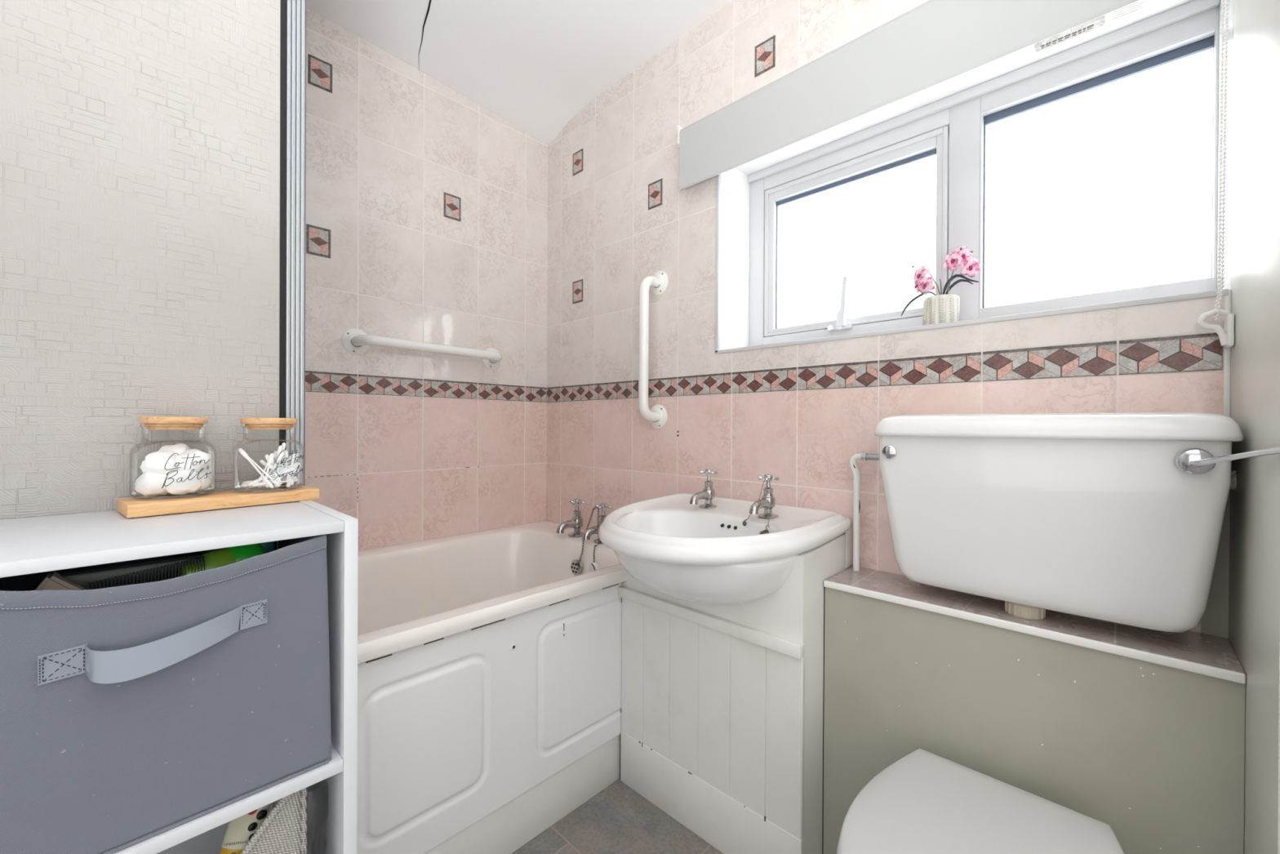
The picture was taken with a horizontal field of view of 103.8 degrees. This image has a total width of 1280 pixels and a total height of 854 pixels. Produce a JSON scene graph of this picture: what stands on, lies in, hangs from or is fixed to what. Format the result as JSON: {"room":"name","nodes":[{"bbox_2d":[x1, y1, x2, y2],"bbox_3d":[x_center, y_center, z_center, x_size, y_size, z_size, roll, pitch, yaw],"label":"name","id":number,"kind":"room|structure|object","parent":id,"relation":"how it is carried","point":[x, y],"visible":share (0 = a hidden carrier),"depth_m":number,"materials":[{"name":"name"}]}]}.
{"room":"bathroom","nodes":[
{"label":"bathroom","id":0,"kind":"room"},
{"bbox_2d":[0,0,279,519],"bbox_3d":[-1.060,-0.424,0.360,0.056,1.616,1.314,0,0,44],"label":"wall partition","id":1,"kind":"structure","parent":0,"point":[140,140],"depth_m":0.69,"materials":[{"name":"paper"}]},
{"bbox_2d":[279,0,285,485],"bbox_3d":[-0.601,-0.423,0.837,0.048,1.616,0.009,0,0,44],"label":"trim","id":2,"kind":"structure","parent":1,"relation":"attached to","point":[282,2],"depth_m":0.82,"materials":[{"name":"black"}]},
{"bbox_2d":[284,0,306,485],"bbox_3d":[-0.572,-0.423,0.833,0.016,1.616,0.028,0,0,44],"label":"trim","id":3,"kind":"structure","parent":1,"relation":"attached to","point":[295,10],"depth_m":0.83,"materials":[{"name":"silver metal"}]},
{"bbox_2d":[304,8,547,551],"bbox_3d":[-1.265,-0.285,1.205,0.102,2.500,2.450,0,0,44],"label":"wall","id":4,"kind":"structure","parent":0,"point":[426,208],"depth_m":1.68,"materials":[{"name":"tile"}]},
{"bbox_2d":[341,328,502,368],"bbox_3d":[-0.683,-0.259,1.679,0.086,0.085,0.540,0,0,44],"label":"grab rail","id":5,"kind":"object","parent":4,"relation":"attached to","point":[355,341],"visible":1,"depth_m":1.58,"materials":[{"name":"white plastic"}]},
{"bbox_2d":[306,0,732,145],"bbox_3d":[-0.233,-1.237,0.396,2.700,0.182,2.710,0,0,44],"label":"ceiling","id":6,"kind":"structure","parent":0,"point":[534,64],"depth_m":1.58,"materials":[{"name":"white paint"}]},
{"bbox_2d":[511,709,723,853],"bbox_3d":[-0.212,0.998,0.400,2.650,0.050,2.750,0,0,44],"label":"floor","id":7,"kind":"structure","parent":0,"point":[618,819],"depth_m":1.20,"materials":[{"name":"tile"}]},
{"bbox_2d":[0,499,358,853],"bbox_3d":[-0.583,0.541,0.602,0.304,0.857,0.350,0,0,44],"label":"shelf unit","id":8,"kind":"object","parent":7,"relation":"on","point":[33,544],"visible":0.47,"depth_m":0.60,"materials":[{"name":"white laminate"}]},
{"bbox_2d":[0,534,332,853],"bbox_3d":[-0.559,0.267,0.583,0.303,0.276,0.300,0,0,44],"label":"storage box","id":9,"kind":"object","parent":8,"relation":"in","point":[131,714],"visible":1,"depth_m":0.49,"materials":[{"name":"grey fabric"}]},
{"bbox_2d":[34,571,87,590],"bbox_3d":[-0.550,0.155,0.478,0.035,0.032,0.054,0,0,44],"label":"paper packet","id":10,"kind":"object","parent":9,"relation":"in","point":[55,581],"visible":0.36,"depth_m":0.47,"materials":[{"name":"brown paper"}]},
{"bbox_2d":[60,554,204,589],"bbox_3d":[-0.523,0.157,0.519,0.024,0.028,0.112,0,0,44],"label":"brush","id":11,"kind":"object","parent":9,"relation":"in","point":[164,569],"visible":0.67,"depth_m":0.52,"materials":[{"name":"grey plastic"}]},
{"bbox_2d":[179,542,265,576],"bbox_3d":[-0.482,0.158,0.579,0.043,0.046,0.081,0,0,26],"label":"bottle","id":12,"kind":"object","parent":9,"relation":"in","point":[222,557],"visible":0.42,"depth_m":0.57,"materials":[{"name":"green plastic"}]},
{"bbox_2d":[260,541,274,553],"bbox_3d":[-0.479,0.202,0.639,0.025,0.138,0.018,0,0,44],"label":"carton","id":13,"kind":"object","parent":9,"relation":"in","point":[268,547],"visible":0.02,"depth_m":0.63,"materials":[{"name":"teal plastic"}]},
{"bbox_2d":[116,485,319,518],"bbox_3d":[-0.600,0.104,0.727,0.086,0.016,0.212,0,0,38],"label":"stand","id":14,"kind":"object","parent":8,"relation":"on","point":[129,508],"visible":0.91,"depth_m":0.68,"materials":[{"name":"brown wood"}]},
{"bbox_2d":[129,416,216,499],"bbox_3d":[-0.642,0.040,0.692,0.088,0.108,0.087,0,0,44],"label":"storage jar","id":15,"kind":"object","parent":14,"relation":"on","point":[150,422],"visible":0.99,"depth_m":0.68,"materials":[{"name":"clear glass"}]},
{"bbox_2d":[133,472,168,496],"bbox_3d":[-0.651,0.075,0.675,0.040,0.035,0.042,0,0,44],"label":"ball","id":16,"kind":"object","parent":15,"relation":"in","point":[150,484],"visible":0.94,"depth_m":0.66,"materials":[{"name":"white fabric"}]},
{"bbox_2d":[139,450,177,475],"bbox_3d":[-0.648,0.051,0.681,0.045,0.038,0.044,0,0,44],"label":"ball","id":17,"kind":"object","parent":15,"relation":"in","point":[155,462],"visible":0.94,"depth_m":0.67,"materials":[{"name":"white fabric"}]},
{"bbox_2d":[157,443,190,455],"bbox_3d":[-0.650,0.039,0.700,0.038,0.032,0.035,0,0,-3],"label":"ball","id":18,"kind":"object","parent":15,"relation":"in","point":[179,448],"visible":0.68,"depth_m":0.69,"materials":[{"name":"white fabric"}]},
{"bbox_2d":[163,470,202,494],"bbox_3d":[-0.626,0.075,0.686,0.040,0.035,0.041,0,0,44],"label":"ball","id":19,"kind":"object","parent":15,"relation":"in","point":[189,486],"visible":0.97,"depth_m":0.68,"materials":[{"name":"white fabric"}]},
{"bbox_2d":[175,448,211,471],"bbox_3d":[-0.625,0.047,0.700,0.042,0.034,0.041,0,0,44],"label":"ball","id":20,"kind":"object","parent":15,"relation":"in","point":[203,455],"visible":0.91,"depth_m":0.69,"materials":[{"name":"white fabric"}]},
{"bbox_2d":[196,468,213,490],"bbox_3d":[-0.631,0.073,0.711,0.041,0.035,0.039,0,0,44],"label":"ball","id":21,"kind":"object","parent":15,"relation":"in","point":[206,482],"visible":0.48,"depth_m":0.71,"materials":[{"name":"white fabric"}]},
{"bbox_2d":[232,417,304,492],"bbox_3d":[-0.564,0.040,0.764,0.088,0.108,0.087,0,0,44],"label":"storage jar","id":22,"kind":"object","parent":14,"relation":"on","point":[247,423],"visible":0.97,"depth_m":0.76,"materials":[{"name":"clear glass"}]},
{"bbox_2d":[240,449,273,488],"bbox_3d":[-0.563,0.062,0.738,0.044,0.057,0.006,0,0,-14],"label":"cotton swab","id":23,"kind":"object","parent":22,"relation":"in","point":[242,452],"visible":1,"depth_m":0.74,"materials":[{"name":"white fabric"}]},
{"bbox_2d":[238,448,279,486],"bbox_3d":[-0.563,0.060,0.742,0.054,0.058,0.006,0,0,-12],"label":"cotton swab","id":24,"kind":"object","parent":22,"relation":"in","point":[277,483],"visible":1,"depth_m":0.74,"materials":[{"name":"white fabric"}]},
{"bbox_2d":[259,459,267,467],"bbox_3d":[-0.562,0.068,0.772,0.038,0.036,0.006,0,0,-26],"label":"cotton swab","id":25,"kind":"object","parent":22,"relation":"in","point":[263,462],"visible":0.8,"depth_m":0.76,"materials":[{"name":"white fabric"}]},
{"bbox_2d":[240,464,290,487],"bbox_3d":[-0.564,0.074,0.760,0.006,0.030,0.066,0,0,35],"label":"cotton swab","id":26,"kind":"object","parent":22,"relation":"in","point":[288,466],"visible":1,"depth_m":0.75,"materials":[{"name":"white fabric"}]},
{"bbox_2d":[257,453,274,482],"bbox_3d":[-0.559,0.064,0.748,0.006,0.048,0.023,0,0,40],"label":"cotton swab","id":27,"kind":"object","parent":22,"relation":"in","point":[266,466],"visible":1,"depth_m":0.75,"materials":[{"name":"white fabric"}]},
{"bbox_2d":[262,453,274,486],"bbox_3d":[-0.554,0.064,0.748,0.006,0.049,0.016,0,0,27],"label":"cotton swab","id":28,"kind":"object","parent":22,"relation":"in","point":[271,455],"visible":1,"depth_m":0.75,"materials":[{"name":"white fabric"}]},
{"bbox_2d":[247,462,297,486],"bbox_3d":[-0.551,0.071,0.758,0.006,0.031,0.071,0,0,29],"label":"cotton swab","id":29,"kind":"object","parent":22,"relation":"in","point":[251,483],"visible":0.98,"depth_m":0.74,"materials":[{"name":"white fabric"}]},
{"bbox_2d":[261,452,284,482],"bbox_3d":[-0.555,0.064,0.756,0.006,0.052,0.032,0,0,40],"label":"cotton swab","id":30,"kind":"object","parent":22,"relation":"in","point":[282,454],"visible":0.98,"depth_m":0.76,"materials":[{"name":"white fabric"}]},
{"bbox_2d":[265,454,282,484],"bbox_3d":[-0.553,0.064,0.757,0.025,0.046,0.006,0,0,-1],"label":"cotton swab","id":31,"kind":"object","parent":22,"relation":"in","point":[266,455],"visible":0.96,"depth_m":0.76,"materials":[{"name":"white fabric"}]},
{"bbox_2d":[265,464,284,487],"bbox_3d":[-0.553,0.074,0.760,0.006,0.032,0.042,0,0,-8],"label":"cotton swab","id":32,"kind":"object","parent":22,"relation":"in","point":[282,465],"visible":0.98,"depth_m":0.77,"materials":[{"name":"white fabric"}]},
{"bbox_2d":[252,479,297,486],"bbox_3d":[-0.546,0.083,0.751,0.006,0.008,0.058,0,0,37],"label":"cotton swab","id":33,"kind":"object","parent":22,"relation":"in","point":[257,484],"visible":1,"depth_m":0.74,"materials":[{"name":"white fabric"}]},
{"bbox_2d":[266,463,283,479],"bbox_3d":[-0.553,0.071,0.765,0.006,0.034,0.040,0,0,1],"label":"cotton swab","id":34,"kind":"object","parent":22,"relation":"in","point":[270,466],"visible":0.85,"depth_m":0.75,"materials":[{"name":"white fabric"}]},
{"bbox_2d":[268,445,282,480],"bbox_3d":[-0.553,0.058,0.760,0.018,0.060,0.006,0,0,-20],"label":"cotton swab","id":35,"kind":"object","parent":22,"relation":"in","point":[280,447],"visible":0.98,"depth_m":0.76,"materials":[{"name":"white fabric"}]},
{"bbox_2d":[273,453,280,466],"bbox_3d":[-0.554,0.064,0.775,0.006,0.045,0.027,0,0,11],"label":"cotton swab","id":36,"kind":"object","parent":22,"relation":"in","point":[275,455],"visible":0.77,"depth_m":0.76,"materials":[{"name":"white fabric"}]},
{"bbox_2d":[262,466,295,480],"bbox_3d":[-0.553,0.074,0.757,0.055,0.025,0.006,0,0,-41],"label":"cotton swab","id":37,"kind":"object","parent":22,"relation":"in","point":[293,468],"visible":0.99,"depth_m":0.77,"materials":[{"name":"white fabric"}]},
{"bbox_2d":[272,442,285,484],"bbox_3d":[-0.550,0.056,0.766,0.006,0.064,0.020,0,0,14],"label":"cotton swab","id":38,"kind":"object","parent":22,"relation":"in","point":[283,444],"visible":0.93,"depth_m":0.77,"materials":[{"name":"white fabric"}]},
{"bbox_2d":[264,453,297,475],"bbox_3d":[-0.561,0.066,0.769,0.006,0.050,0.060,0,0,38],"label":"cotton swab","id":39,"kind":"object","parent":22,"relation":"in","point":[293,455],"visible":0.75,"depth_m":0.78,"materials":[{"name":"white fabric"}]},
{"bbox_2d":[274,460,288,487],"bbox_3d":[-0.550,0.072,0.771,0.006,0.037,0.051,0,0,-18],"label":"cotton swab","id":40,"kind":"object","parent":22,"relation":"in","point":[275,486],"visible":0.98,"depth_m":0.77,"materials":[{"name":"white fabric"}]},
{"bbox_2d":[284,449,288,478],"bbox_3d":[-0.548,0.060,0.778,0.010,0.050,0.006,0,0,25],"label":"cotton swab","id":41,"kind":"object","parent":22,"relation":"in","point":[286,453],"visible":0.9,"depth_m":0.78,"materials":[{"name":"white fabric"}]},
{"bbox_2d":[273,462,301,484],"bbox_3d":[-0.543,0.071,0.771,0.006,0.030,0.039,0,0,33],"label":"cotton swab","id":42,"kind":"object","parent":22,"relation":"in","point":[295,466],"visible":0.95,"depth_m":0.78,"materials":[{"name":"white fabric"}]},
{"bbox_2d":[281,456,293,484],"bbox_3d":[-0.549,0.068,0.781,0.060,0.041,0.006,0,0,42],"label":"cotton swab","id":43,"kind":"object","parent":22,"relation":"in","point":[291,482],"visible":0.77,"depth_m":0.77,"materials":[{"name":"white fabric"}]},
{"bbox_2d":[284,455,296,484],"bbox_3d":[-0.537,0.066,0.771,0.019,0.044,0.006,0,0,13],"label":"cotton swab","id":44,"kind":"object","parent":22,"relation":"in","point":[292,463],"visible":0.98,"depth_m":0.77,"materials":[{"name":"white fabric"}]},
{"bbox_2d":[285,473,295,487],"bbox_3d":[-0.541,0.080,0.778,0.006,0.024,0.046,0,0,-24],"label":"cotton swab","id":45,"kind":"object","parent":22,"relation":"in","point":[288,484],"visible":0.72,"depth_m":0.76,"materials":[{"name":"white fabric"}]},
{"bbox_2d":[284,469,299,475],"bbox_3d":[-0.552,0.077,0.766,0.056,0.024,0.006,0,0,-30],"label":"cotton swab","id":46,"kind":"object","parent":22,"relation":"in","point":[298,470],"visible":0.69,"depth_m":0.77,"materials":[{"name":"white fabric"}]},
{"bbox_2d":[240,786,306,853],"bbox_3d":[-0.542,0.551,0.590,0.207,0.266,0.226,0,0,44],"label":"basket","id":47,"kind":"object","parent":8,"relation":"on","point":[283,830],"visible":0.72,"depth_m":0.58,"materials":[{"name":"beige fabric"}]},
{"bbox_2d":[218,802,271,853],"bbox_3d":[-0.473,0.506,0.584,0.038,0.137,0.082,0,0,7],"label":"tube","id":48,"kind":"object","parent":47,"relation":"in","point":[239,831],"visible":0.63,"depth_m":0.59,"materials":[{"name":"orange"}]},
{"bbox_2d":[248,808,257,814],"bbox_3d":[-0.465,0.460,0.602,0.005,0.009,0.010,0,0,44],"label":"print","id":49,"kind":"object","parent":48,"relation":"on","point":[254,812],"depth_m":0.60,"materials":[{"name":"red"}]},
{"bbox_2d":[247,808,266,840],"bbox_3d":[-0.458,0.468,0.601,0.019,0.040,0.019,0,0,44],"label":"print","id":50,"kind":"object","parent":48,"relation":"attached to","point":[255,818],"depth_m":0.60,"materials":[{"name":"black"}]},
{"bbox_2d":[303,784,328,853],"bbox_3d":[-0.403,0.554,0.624,0.008,0.235,0.062,0,0,-11],"label":"plastic bag","id":51,"kind":"object","parent":8,"relation":"in","point":[317,801],"visible":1,"depth_m":0.63,"materials":[{"name":"plastic"}]},
{"bbox_2d":[356,520,626,853],"bbox_3d":[-0.711,0.676,1.190,0.728,0.584,1.698,0,0,44],"label":"bathtub","id":52,"kind":"object","parent":7,"relation":"on","point":[490,670],"visible":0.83,"depth_m":1.15,"materials":[{"name":"white"}]},
{"bbox_2d":[357,521,622,639],"bbox_3d":[-0.718,0.594,1.199,0.690,0.418,1.680,0,0,44],"label":"tub","id":53,"kind":"object","parent":52,"relation":"in","point":[402,586],"depth_m":1.60,"materials":[{"name":"white ceramic"}]},
{"bbox_2d":[509,642,515,650],"bbox_3d":[-0.286,0.496,1.132,0.004,0.017,0.017,0,0,44],"label":"hole","id":54,"kind":"object","parent":52,"relation":"on","point":[512,645],"depth_m":1.13,"materials":[{"name":"grey metal"}]},
{"bbox_2d":[555,498,585,536],"bbox_3d":[-0.244,0.321,1.772,0.064,0.129,0.121,0,0,44],"label":"tap","id":55,"kind":"object","parent":52,"relation":"on","point":[576,522],"visible":0.98,"depth_m":1.78,"materials":[{"name":"silver metal"}]},
{"bbox_2d":[570,506,599,575],"bbox_3d":[-0.161,0.379,1.648,0.138,0.225,0.081,0,0,44],"label":"chain","id":56,"kind":"object","parent":52,"relation":"attached to","point":[576,566],"visible":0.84,"depth_m":1.65,"materials":[{"name":"grey metal"}]},
{"bbox_2d":[582,502,612,542],"bbox_3d":[-0.144,0.321,1.676,0.064,0.129,0.121,0,0,44],"label":"tap","id":57,"kind":"object","parent":52,"relation":"on","point":[593,530],"visible":0.62,"depth_m":1.67,"materials":[{"name":"silver metal"}]},
{"bbox_2d":[617,532,851,853],"bbox_3d":[0.222,0.609,1.283,0.527,0.727,0.268,0,0,44],"label":"base cabinet","id":58,"kind":"object","parent":7,"relation":"on","point":[722,706],"visible":0.76,"depth_m":1.13,"materials":[{"name":"white paint"}]},
{"bbox_2d":[598,493,851,604],"bbox_3d":[0.149,0.297,1.197,0.538,0.192,0.497,0,0,44],"label":"basin","id":59,"kind":"object","parent":58,"relation":"in","point":[676,548],"visible":0.96,"depth_m":1.04,"materials":[{"name":"white ceramic"}]},
{"bbox_2d":[689,468,718,508],"bbox_3d":[0.170,0.166,1.353,0.052,0.104,0.104,0,0,44],"label":"tap","id":60,"kind":"object","parent":59,"relation":"on","point":[708,493],"visible":1,"depth_m":1.36,"materials":[{"name":"silver metal"}]},
{"bbox_2d":[749,474,779,518],"bbox_3d":[0.297,0.168,1.214,0.052,0.104,0.104,0,0,44],"label":"tap","id":61,"kind":"object","parent":59,"relation":"on","point":[764,502],"visible":0.98,"depth_m":1.22,"materials":[{"name":"silver metal"}]},
{"bbox_2d":[742,477,772,533],"bbox_3d":[0.302,0.185,1.182,0.093,0.127,0.084,0,0,-32],"label":"chain","id":62,"kind":"object","parent":61,"relation":"hanging from","point":[764,531],"visible":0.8,"depth_m":1.19,"materials":[{"name":"grey metal"}]},
{"bbox_2d":[836,747,1124,853],"bbox_3d":[0.461,0.773,0.679,0.332,0.404,0.502,0,0,44],"label":"toilet","id":63,"kind":"object","parent":7,"relation":"on","point":[925,802],"visible":1,"depth_m":0.73,"materials":[{"name":"white plastic"}]},
{"bbox_2d":[546,0,1233,639],"bbox_3d":[0.610,-0.276,1.282,2.700,2.500,0.262,0,0,44],"label":"wall","id":64,"kind":"structure","parent":0,"point":[619,215],"depth_m":1.43,"materials":[{"name":"tile"}]},
{"bbox_2d":[638,270,668,428],"bbox_3d":[0.031,-0.251,1.600,0.081,0.513,0.086,0,0,44],"label":"grab rail","id":65,"kind":"object","parent":64,"relation":"attached to","point":[658,282],"visible":1,"depth_m":1.57,"materials":[{"name":"white plastic"}]},
{"bbox_2d":[901,245,981,325],"bbox_3d":[0.683,-0.312,1.145,0.159,0.182,0.073,0,0,44],"label":"potted orchid","id":66,"kind":"object","parent":64,"relation":"on","point":[941,308],"visible":0.92,"depth_m":1.12,"materials":[{"name":"white wicker"},{"name":"pink petal"},{"name":"dark glossy leaf"}]},
{"bbox_2d":[715,173,1228,354],"bbox_3d":[0.581,-0.500,1.137,0.983,0.576,0.014,0,0,44],"label":"trim","id":67,"kind":"structure","parent":64,"relation":"attached to","point":[717,285],"depth_m":1.10,"materials":[{"name":"grey plastic"}]},
{"bbox_2d":[747,0,1220,346],"bbox_3d":[0.689,-0.504,1.240,0.976,0.567,0.165,0,0,44],"label":"window","id":68,"kind":"structure","parent":64,"relation":"in","point":[953,129],"depth_m":1.17,"materials":[{"name":"grey plastic"}]},
{"bbox_2d":[676,0,1229,320],"bbox_3d":[0.506,-0.536,1.145,1.088,0.739,0.084,0,0,44],"label":"roller blind","id":69,"kind":"object","parent":68,"relation":"attached to","point":[934,42],"visible":1,"depth_m":1.10,"materials":[{"name":"grey fabric"}]},
{"bbox_2d":[1040,24,1093,48],"bbox_3d":[0.858,-0.784,1.009,0.081,0.001,0.010,0,0,44],"label":"vent","id":70,"kind":"object","parent":68,"relation":"on","point":[1083,28],"depth_m":1.01,"materials":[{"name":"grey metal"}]},
{"bbox_2d":[1112,0,1146,19],"bbox_3d":[0.916,-0.784,0.939,0.044,0.001,0.030,0,0,44],"label":"print","id":71,"kind":"object","parent":68,"relation":"on","point":[1140,6],"depth_m":0.94},
{"bbox_2d":[822,565,1245,853],"bbox_3d":[0.661,0.654,0.938,0.584,0.644,0.166,0,0,44],"label":"wall","id":72,"kind":"structure","parent":0,"point":[1140,732],"depth_m":0.83,"materials":[{"name":"green paint"}]},
{"bbox_2d":[844,453,879,570],"bbox_3d":[0.533,0.196,1.140,0.116,0.271,0.040,0,0,44],"label":"pipe","id":73,"kind":"object","parent":72,"relation":"attached to","point":[852,535],"visible":0.91,"depth_m":1.16,"materials":[{"name":"white plastic"}]},
{"bbox_2d":[874,412,1279,632],"bbox_3d":[0.626,0.155,0.817,0.490,0.356,0.383,0,0,44],"label":"toilet cistern","id":74,"kind":"object","parent":72,"relation":"on","point":[1117,517],"visible":1,"depth_m":0.79,"materials":[{"name":"white ceramic"}]},
{"bbox_2d":[1228,0,1279,853],"bbox_3d":[1.056,-0.171,0.432,0.677,2.300,0.350,0,0,44],"label":"wall","id":75,"kind":"structure","parent":0,"point":[1254,562],"depth_m":0.63,"materials":[{"name":"grey paint"}]},
{"bbox_2d":[1196,308,1235,348],"bbox_3d":[0.900,-0.153,0.787,0.039,0.060,0.038,0,0,44],"label":"hook","id":76,"kind":"object","parent":75,"relation":"attached to","point":[1227,335],"visible":1,"depth_m":0.77,"materials":[{"name":"white plastic"}]},
{"bbox_2d":[1223,288,1231,417],"bbox_3d":[0.930,-0.100,0.794,0.006,0.235,0.002,0,0,44],"label":"trim","id":77,"kind":"structure","parent":75,"relation":"attached to","point":[1227,298],"depth_m":0.79,"materials":[{"name":"white plastic"}]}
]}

